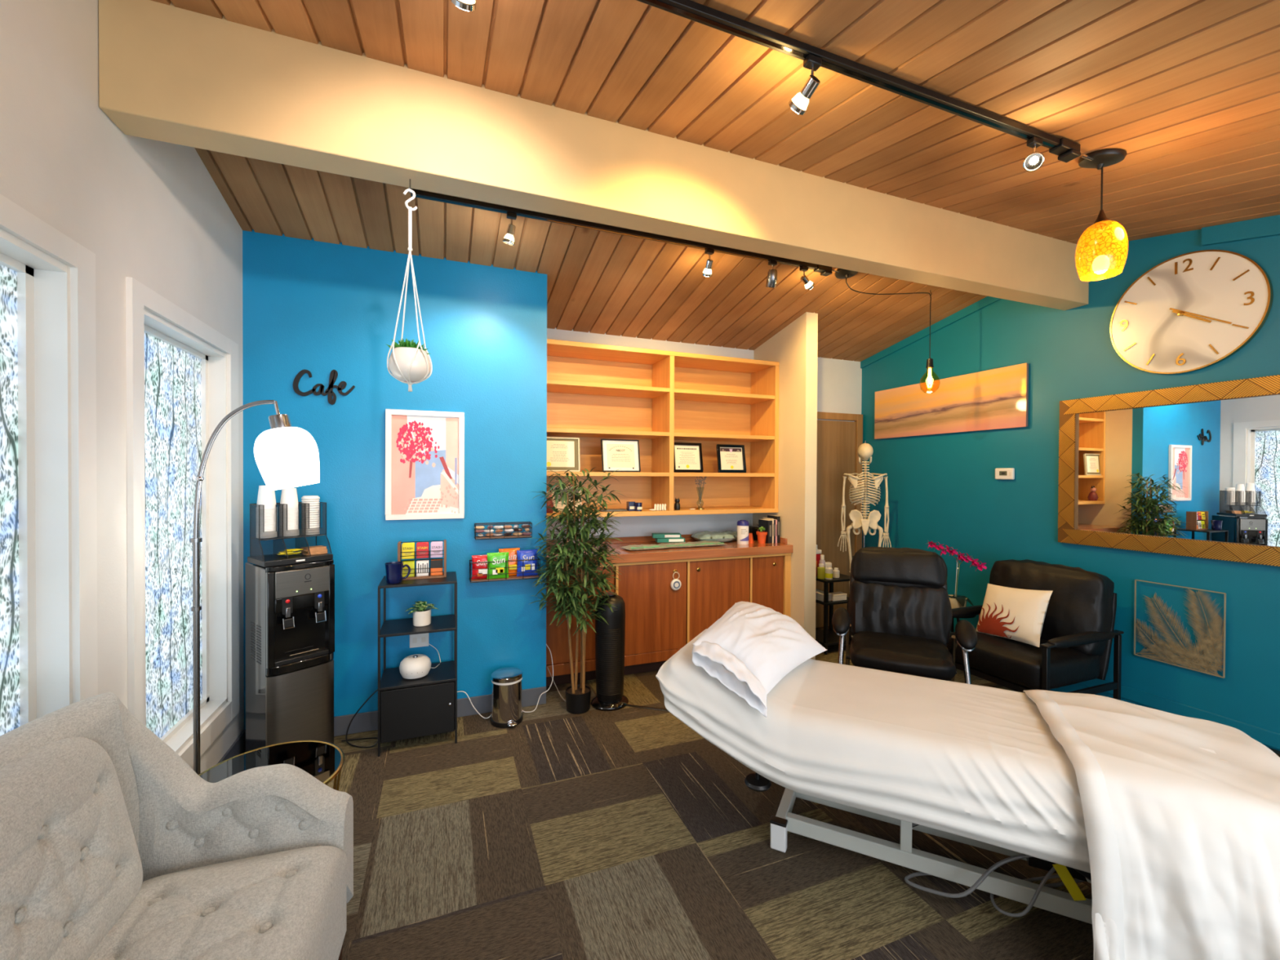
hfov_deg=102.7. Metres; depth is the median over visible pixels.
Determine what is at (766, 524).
book
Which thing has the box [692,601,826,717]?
bed pillow
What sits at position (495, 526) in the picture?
bar
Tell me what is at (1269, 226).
trim
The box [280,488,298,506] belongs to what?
cup
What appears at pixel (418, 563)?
print
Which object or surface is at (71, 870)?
cushion
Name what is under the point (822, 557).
bottle
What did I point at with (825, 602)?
tray
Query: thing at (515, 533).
bar
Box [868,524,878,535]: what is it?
bone
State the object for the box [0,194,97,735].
window
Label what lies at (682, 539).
carton
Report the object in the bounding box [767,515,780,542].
book
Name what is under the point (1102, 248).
pendant light
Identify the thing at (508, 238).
track spotlight
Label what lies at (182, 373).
window
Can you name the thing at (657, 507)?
figure
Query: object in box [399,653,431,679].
humidifier
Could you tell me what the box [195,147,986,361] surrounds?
ceiling
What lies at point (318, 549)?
packets
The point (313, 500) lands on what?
stack
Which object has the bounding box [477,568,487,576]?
picture
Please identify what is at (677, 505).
figurine
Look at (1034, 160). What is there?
track spotlight
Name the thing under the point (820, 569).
bottle
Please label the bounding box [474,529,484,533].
bar
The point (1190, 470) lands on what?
wall mirror
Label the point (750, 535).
cone
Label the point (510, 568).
picture
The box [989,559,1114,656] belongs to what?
cushion
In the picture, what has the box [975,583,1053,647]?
throw pillow
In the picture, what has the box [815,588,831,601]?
storage bin
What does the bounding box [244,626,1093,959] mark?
floor
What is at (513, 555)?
chip bag
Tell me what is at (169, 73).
beam
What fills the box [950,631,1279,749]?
baseboard
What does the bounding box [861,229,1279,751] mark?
wall
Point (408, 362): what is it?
hanging planter
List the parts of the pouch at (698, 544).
printed panel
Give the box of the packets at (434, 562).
[430,559,442,575]
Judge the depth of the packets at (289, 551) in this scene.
2.65 m
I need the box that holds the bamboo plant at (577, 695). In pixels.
[528,467,626,714]
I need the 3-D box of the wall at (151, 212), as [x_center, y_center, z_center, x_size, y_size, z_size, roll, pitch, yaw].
[-1.380,-0.110,0.450,0.160,3.300,6.629,0,1,-21]
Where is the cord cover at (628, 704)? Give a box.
[626,703,667,711]
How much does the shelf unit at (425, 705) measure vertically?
0.938 m
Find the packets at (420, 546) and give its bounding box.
[416,542,428,558]
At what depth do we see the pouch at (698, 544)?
4.27 m
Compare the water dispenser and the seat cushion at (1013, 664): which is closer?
the water dispenser
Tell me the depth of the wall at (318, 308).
3.13 m
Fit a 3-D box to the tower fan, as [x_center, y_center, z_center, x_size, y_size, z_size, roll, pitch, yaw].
[-0.203,1.143,3.479,0.260,0.750,0.234,0,1,-21]
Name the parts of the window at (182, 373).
pane, frame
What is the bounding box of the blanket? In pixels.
[1022,689,1279,959]
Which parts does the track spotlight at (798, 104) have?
stem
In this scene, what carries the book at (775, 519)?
on the countertop
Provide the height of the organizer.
0.302 m
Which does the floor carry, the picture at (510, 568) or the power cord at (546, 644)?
the power cord at (546, 644)
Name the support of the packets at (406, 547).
in the rack
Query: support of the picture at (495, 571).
attached to the chip bag at (491, 557)
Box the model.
[837,440,891,637]
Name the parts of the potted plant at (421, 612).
pot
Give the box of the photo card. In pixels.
[551,486,582,511]
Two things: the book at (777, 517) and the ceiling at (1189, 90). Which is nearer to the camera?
the ceiling at (1189, 90)
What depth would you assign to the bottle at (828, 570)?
4.47 m
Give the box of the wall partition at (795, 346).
[752,311,817,659]
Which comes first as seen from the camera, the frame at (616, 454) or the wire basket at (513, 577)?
the wire basket at (513, 577)
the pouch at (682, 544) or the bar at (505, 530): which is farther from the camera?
the pouch at (682, 544)
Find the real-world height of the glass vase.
0.308 m
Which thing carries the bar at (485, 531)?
on the bar
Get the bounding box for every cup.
[256,485,275,507]
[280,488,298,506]
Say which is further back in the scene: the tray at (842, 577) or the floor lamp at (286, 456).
the tray at (842, 577)
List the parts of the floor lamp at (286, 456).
arc arm, lamp shade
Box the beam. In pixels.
[98,0,1088,310]
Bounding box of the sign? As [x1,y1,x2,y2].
[293,369,355,404]
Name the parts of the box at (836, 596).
lid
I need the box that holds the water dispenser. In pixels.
[244,559,334,751]
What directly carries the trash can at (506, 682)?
on the floor
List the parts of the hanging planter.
pot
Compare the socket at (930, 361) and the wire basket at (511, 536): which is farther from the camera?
the socket at (930, 361)
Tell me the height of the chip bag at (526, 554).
0.170 m
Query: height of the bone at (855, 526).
0.119 m
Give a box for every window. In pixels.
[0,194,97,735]
[125,276,239,767]
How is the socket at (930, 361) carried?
attached to the pendant at (841, 273)
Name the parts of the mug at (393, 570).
handle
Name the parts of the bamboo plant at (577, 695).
stem, stem, pot, stem, stem, stem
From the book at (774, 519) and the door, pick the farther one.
the door
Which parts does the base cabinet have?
sliding door, rail, sliding door, sliding door, sliding door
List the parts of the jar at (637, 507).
lid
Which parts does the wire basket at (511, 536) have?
board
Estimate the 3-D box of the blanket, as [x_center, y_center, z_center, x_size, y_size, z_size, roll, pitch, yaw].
[1.766,1.190,1.582,0.797,0.690,0.892,1,1,26]
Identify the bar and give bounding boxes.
[474,525,484,528]
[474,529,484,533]
[484,529,493,532]
[493,525,503,528]
[493,532,503,536]
[495,528,502,533]
[502,524,512,528]
[504,528,514,532]
[512,532,521,535]
[520,524,530,528]
[521,531,531,535]
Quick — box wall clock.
[1109,249,1273,373]
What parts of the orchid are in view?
pot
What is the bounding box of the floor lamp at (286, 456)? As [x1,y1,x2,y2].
[190,400,319,774]
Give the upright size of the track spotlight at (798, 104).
0.146 m
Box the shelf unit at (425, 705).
[377,571,457,756]
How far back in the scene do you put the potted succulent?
4.46 m
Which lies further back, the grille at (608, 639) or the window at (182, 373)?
the grille at (608, 639)
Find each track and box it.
[410,188,832,276]
[635,0,1080,162]
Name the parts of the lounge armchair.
rail, leg, armrest, rail, panel, leg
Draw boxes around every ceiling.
[151,0,1279,244]
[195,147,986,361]
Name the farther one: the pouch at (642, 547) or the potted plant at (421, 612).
the pouch at (642, 547)
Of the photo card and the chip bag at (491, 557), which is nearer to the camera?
the chip bag at (491, 557)
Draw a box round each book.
[758,519,772,543]
[762,517,773,543]
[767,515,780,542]
[773,519,775,542]
[774,519,777,542]
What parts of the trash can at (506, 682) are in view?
lid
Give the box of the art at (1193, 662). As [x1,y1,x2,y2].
[1133,579,1226,678]
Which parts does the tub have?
lid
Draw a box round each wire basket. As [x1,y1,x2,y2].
[469,556,540,582]
[474,521,532,539]
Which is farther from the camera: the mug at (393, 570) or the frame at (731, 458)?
the frame at (731, 458)
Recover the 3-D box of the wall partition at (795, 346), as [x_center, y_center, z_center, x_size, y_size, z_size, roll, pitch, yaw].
[1.283,0.057,4.611,0.117,2.914,0.765,0,1,-21]
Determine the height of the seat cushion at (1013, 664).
0.230 m
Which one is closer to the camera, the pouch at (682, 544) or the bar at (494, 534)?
the bar at (494, 534)
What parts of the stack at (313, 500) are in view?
lid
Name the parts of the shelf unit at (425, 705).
post, post, door, post, post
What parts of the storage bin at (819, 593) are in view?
lid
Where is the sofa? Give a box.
[0,692,353,959]
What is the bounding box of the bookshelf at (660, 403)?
[546,338,779,518]
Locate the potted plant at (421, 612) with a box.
[404,600,439,626]
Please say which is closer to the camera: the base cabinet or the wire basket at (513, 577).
the wire basket at (513, 577)
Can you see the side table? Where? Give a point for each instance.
(322, 760)
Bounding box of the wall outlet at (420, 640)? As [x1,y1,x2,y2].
[409,632,428,648]
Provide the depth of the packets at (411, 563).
3.00 m
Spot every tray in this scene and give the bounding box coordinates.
[247,551,333,567]
[274,648,328,666]
[597,508,627,511]
[815,573,849,582]
[815,591,848,605]
[815,628,852,645]
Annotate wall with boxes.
[0,0,244,773]
[242,229,546,729]
[546,327,862,542]
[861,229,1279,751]
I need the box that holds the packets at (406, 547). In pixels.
[401,542,414,559]
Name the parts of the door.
frame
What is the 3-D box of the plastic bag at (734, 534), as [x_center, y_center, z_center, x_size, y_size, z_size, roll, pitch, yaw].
[0.842,0.510,4.708,0.220,0.082,0.180,0,1,-27]
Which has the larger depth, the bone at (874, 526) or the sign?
the bone at (874, 526)
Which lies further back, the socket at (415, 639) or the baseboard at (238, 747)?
the socket at (415, 639)
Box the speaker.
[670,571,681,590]
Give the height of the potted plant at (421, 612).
0.129 m
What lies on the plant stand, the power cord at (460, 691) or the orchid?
the orchid
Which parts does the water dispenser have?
tap lever, tap plate, steel door, control panel, tap plate, tap lever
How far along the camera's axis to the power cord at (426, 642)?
3.20 m
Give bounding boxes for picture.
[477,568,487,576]
[492,567,503,574]
[509,564,516,569]
[521,564,534,571]
[874,362,1028,439]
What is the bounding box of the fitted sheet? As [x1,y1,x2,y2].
[655,622,1242,873]
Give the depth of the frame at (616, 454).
4.07 m
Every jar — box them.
[626,501,635,511]
[634,502,642,511]
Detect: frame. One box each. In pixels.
[546,436,580,471]
[600,439,640,471]
[673,442,703,472]
[716,444,746,472]
[744,772,1092,924]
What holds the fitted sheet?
on the frame at (1073, 904)
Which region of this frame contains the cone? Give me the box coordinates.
[748,533,754,543]
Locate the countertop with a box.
[546,533,792,567]
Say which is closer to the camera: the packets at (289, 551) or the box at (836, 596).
the packets at (289, 551)
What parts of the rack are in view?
panel, board, panel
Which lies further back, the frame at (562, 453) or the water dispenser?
the frame at (562, 453)
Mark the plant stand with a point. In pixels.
(969, 616)
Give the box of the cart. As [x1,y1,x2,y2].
[815,573,852,654]
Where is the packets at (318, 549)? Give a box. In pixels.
[300,545,328,555]
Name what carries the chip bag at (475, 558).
in the wire basket at (513, 577)
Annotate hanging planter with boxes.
[386,178,432,391]
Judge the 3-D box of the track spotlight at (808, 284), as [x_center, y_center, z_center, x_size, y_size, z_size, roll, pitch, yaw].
[1.145,-1.383,3.525,0.110,0.150,0.068,0,1,-21]
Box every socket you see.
[413,636,425,643]
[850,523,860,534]
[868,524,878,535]
[925,357,933,368]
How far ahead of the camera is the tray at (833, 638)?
4.59 m
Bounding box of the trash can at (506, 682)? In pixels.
[490,667,523,728]
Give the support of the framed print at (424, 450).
attached to the wall at (318, 308)
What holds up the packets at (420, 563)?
in the rack
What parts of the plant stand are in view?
leg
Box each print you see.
[385,408,464,519]
[417,563,427,573]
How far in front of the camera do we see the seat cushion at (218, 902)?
1.28 m
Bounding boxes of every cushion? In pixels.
[0,737,142,959]
[87,845,347,959]
[847,579,952,645]
[850,546,947,588]
[946,627,1099,689]
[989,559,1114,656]
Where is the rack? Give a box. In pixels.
[397,539,446,580]
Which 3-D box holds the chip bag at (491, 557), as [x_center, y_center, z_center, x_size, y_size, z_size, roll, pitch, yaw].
[-0.905,0.545,3.262,0.135,0.165,0.047,0,1,-21]
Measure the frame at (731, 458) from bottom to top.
0.245 m
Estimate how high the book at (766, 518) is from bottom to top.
0.216 m
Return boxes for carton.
[651,533,680,537]
[654,537,684,542]
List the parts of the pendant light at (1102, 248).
bulb, stem, lamp shade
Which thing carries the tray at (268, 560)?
on the organizer
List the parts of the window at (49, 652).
pane, frame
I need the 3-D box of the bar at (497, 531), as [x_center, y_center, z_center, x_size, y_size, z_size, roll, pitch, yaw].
[-0.906,0.327,3.293,0.028,0.021,0.062,0,1,18]
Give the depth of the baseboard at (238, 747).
2.75 m
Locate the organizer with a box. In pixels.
[247,502,333,567]
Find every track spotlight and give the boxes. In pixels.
[450,0,476,11]
[502,211,516,245]
[702,248,714,276]
[765,260,777,287]
[788,53,822,115]
[799,266,814,290]
[1022,136,1044,171]
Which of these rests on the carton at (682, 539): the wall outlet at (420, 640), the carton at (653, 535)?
the carton at (653, 535)
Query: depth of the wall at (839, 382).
4.75 m
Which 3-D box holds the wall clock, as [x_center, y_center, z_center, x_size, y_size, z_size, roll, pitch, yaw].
[3.226,-0.988,3.045,0.048,0.702,0.702,0,1,-21]
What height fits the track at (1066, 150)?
0.050 m
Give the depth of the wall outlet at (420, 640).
3.19 m
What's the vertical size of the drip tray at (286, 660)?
0.022 m
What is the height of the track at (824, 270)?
0.050 m
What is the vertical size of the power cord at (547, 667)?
0.198 m
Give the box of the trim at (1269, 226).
[860,214,1279,368]
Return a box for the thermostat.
[995,467,1014,479]
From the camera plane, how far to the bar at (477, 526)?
3.26 m
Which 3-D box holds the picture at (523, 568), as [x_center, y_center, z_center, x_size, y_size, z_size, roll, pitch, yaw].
[-0.728,0.570,3.333,0.085,0.045,0.001,0,1,-21]
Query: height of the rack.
0.215 m
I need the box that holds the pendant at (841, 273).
[831,268,940,393]
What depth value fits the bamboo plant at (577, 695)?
3.32 m
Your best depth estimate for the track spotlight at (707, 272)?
3.24 m
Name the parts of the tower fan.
control panel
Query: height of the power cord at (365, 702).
0.284 m
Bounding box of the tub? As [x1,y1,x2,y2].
[737,520,748,544]
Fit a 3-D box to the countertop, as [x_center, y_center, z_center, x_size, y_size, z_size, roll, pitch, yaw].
[0.204,0.560,4.274,2.134,0.120,0.605,0,1,-21]
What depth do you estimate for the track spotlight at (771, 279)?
3.40 m
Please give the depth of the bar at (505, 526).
3.31 m
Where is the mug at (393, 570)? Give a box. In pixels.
[384,561,410,583]
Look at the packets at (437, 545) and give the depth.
3.05 m
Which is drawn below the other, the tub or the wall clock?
the tub
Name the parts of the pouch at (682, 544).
printed panel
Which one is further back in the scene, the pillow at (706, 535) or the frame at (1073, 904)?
the pillow at (706, 535)
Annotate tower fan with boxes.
[591,591,628,711]
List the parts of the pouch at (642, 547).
printed panel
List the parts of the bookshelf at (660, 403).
shelf, shelf, shelf, panel, panel, panel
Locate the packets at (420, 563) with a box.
[416,560,428,576]
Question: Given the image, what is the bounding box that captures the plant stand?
[951,614,976,631]
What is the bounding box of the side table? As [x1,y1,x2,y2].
[198,740,345,791]
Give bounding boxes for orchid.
[927,541,986,608]
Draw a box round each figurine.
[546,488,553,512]
[674,497,679,510]
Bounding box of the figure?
[653,503,666,511]
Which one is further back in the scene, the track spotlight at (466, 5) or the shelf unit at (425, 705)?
the shelf unit at (425, 705)
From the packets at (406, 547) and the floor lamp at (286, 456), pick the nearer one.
the floor lamp at (286, 456)
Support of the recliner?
on the floor
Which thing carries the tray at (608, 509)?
on the bookshelf at (660, 403)
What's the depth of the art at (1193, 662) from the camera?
3.02 m
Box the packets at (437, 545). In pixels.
[430,541,443,557]
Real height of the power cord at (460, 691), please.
0.166 m
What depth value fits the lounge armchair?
3.22 m
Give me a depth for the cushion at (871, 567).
3.52 m
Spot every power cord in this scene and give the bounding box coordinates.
[341,688,377,748]
[426,642,440,668]
[457,690,491,718]
[522,644,553,712]
[546,666,591,701]
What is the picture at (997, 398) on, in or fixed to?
attached to the wall at (944, 489)
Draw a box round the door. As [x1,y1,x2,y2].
[815,411,862,627]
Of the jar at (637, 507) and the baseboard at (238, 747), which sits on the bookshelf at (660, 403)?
the jar at (637, 507)
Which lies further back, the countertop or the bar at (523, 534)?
the countertop
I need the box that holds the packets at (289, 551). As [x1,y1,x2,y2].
[278,548,302,555]
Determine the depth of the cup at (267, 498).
2.59 m
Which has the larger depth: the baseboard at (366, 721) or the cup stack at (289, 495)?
the baseboard at (366, 721)
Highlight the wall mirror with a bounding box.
[1057,374,1279,566]
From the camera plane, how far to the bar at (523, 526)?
3.36 m
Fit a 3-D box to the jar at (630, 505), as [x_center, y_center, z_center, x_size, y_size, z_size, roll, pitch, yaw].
[-0.074,0.212,4.150,0.056,0.075,0.057,0,1,-21]
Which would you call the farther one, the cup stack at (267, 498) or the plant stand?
the plant stand
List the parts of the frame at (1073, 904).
tilt knob, rail, rail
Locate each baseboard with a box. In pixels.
[217,730,245,764]
[243,686,546,736]
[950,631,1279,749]
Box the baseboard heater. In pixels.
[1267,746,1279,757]
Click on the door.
(838, 442)
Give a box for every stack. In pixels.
[255,485,277,538]
[279,488,299,537]
[301,495,319,535]
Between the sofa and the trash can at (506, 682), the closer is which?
the sofa
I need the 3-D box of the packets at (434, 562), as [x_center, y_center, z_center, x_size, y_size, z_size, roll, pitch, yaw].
[-1.220,0.524,3.072,0.068,0.094,0.055,0,1,-21]
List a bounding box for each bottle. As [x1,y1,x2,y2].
[817,563,825,579]
[819,554,825,568]
[825,564,832,579]
[832,567,839,577]
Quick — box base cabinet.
[546,552,791,686]
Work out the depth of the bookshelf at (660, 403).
4.45 m
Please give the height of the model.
1.885 m
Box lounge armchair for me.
[946,559,1124,700]
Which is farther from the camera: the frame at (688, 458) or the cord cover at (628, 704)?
the frame at (688, 458)
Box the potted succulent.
[755,526,767,543]
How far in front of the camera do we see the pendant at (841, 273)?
3.85 m
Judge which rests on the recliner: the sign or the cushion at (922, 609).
the cushion at (922, 609)
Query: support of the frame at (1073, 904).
on the floor
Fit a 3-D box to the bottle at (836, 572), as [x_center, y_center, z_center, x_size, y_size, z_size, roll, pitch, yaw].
[1.753,0.828,4.578,0.061,0.085,0.061,0,1,-21]
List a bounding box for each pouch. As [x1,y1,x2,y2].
[621,544,666,550]
[658,542,696,547]
[687,540,726,546]
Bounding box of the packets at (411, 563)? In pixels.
[402,560,414,577]
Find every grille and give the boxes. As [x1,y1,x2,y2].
[596,627,620,695]
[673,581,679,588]
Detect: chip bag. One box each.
[471,555,487,579]
[487,551,508,578]
[498,547,519,575]
[516,549,537,576]
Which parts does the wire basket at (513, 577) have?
board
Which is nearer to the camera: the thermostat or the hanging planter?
the hanging planter
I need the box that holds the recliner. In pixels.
[831,546,977,684]
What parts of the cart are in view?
post, post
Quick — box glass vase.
[694,476,706,509]
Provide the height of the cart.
0.645 m
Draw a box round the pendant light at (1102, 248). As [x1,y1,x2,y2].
[1075,148,1128,281]
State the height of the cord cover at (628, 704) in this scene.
0.010 m
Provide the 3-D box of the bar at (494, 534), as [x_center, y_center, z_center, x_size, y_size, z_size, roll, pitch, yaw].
[-0.915,0.350,3.299,0.028,0.021,0.062,1,1,44]
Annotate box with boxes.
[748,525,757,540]
[830,591,847,601]

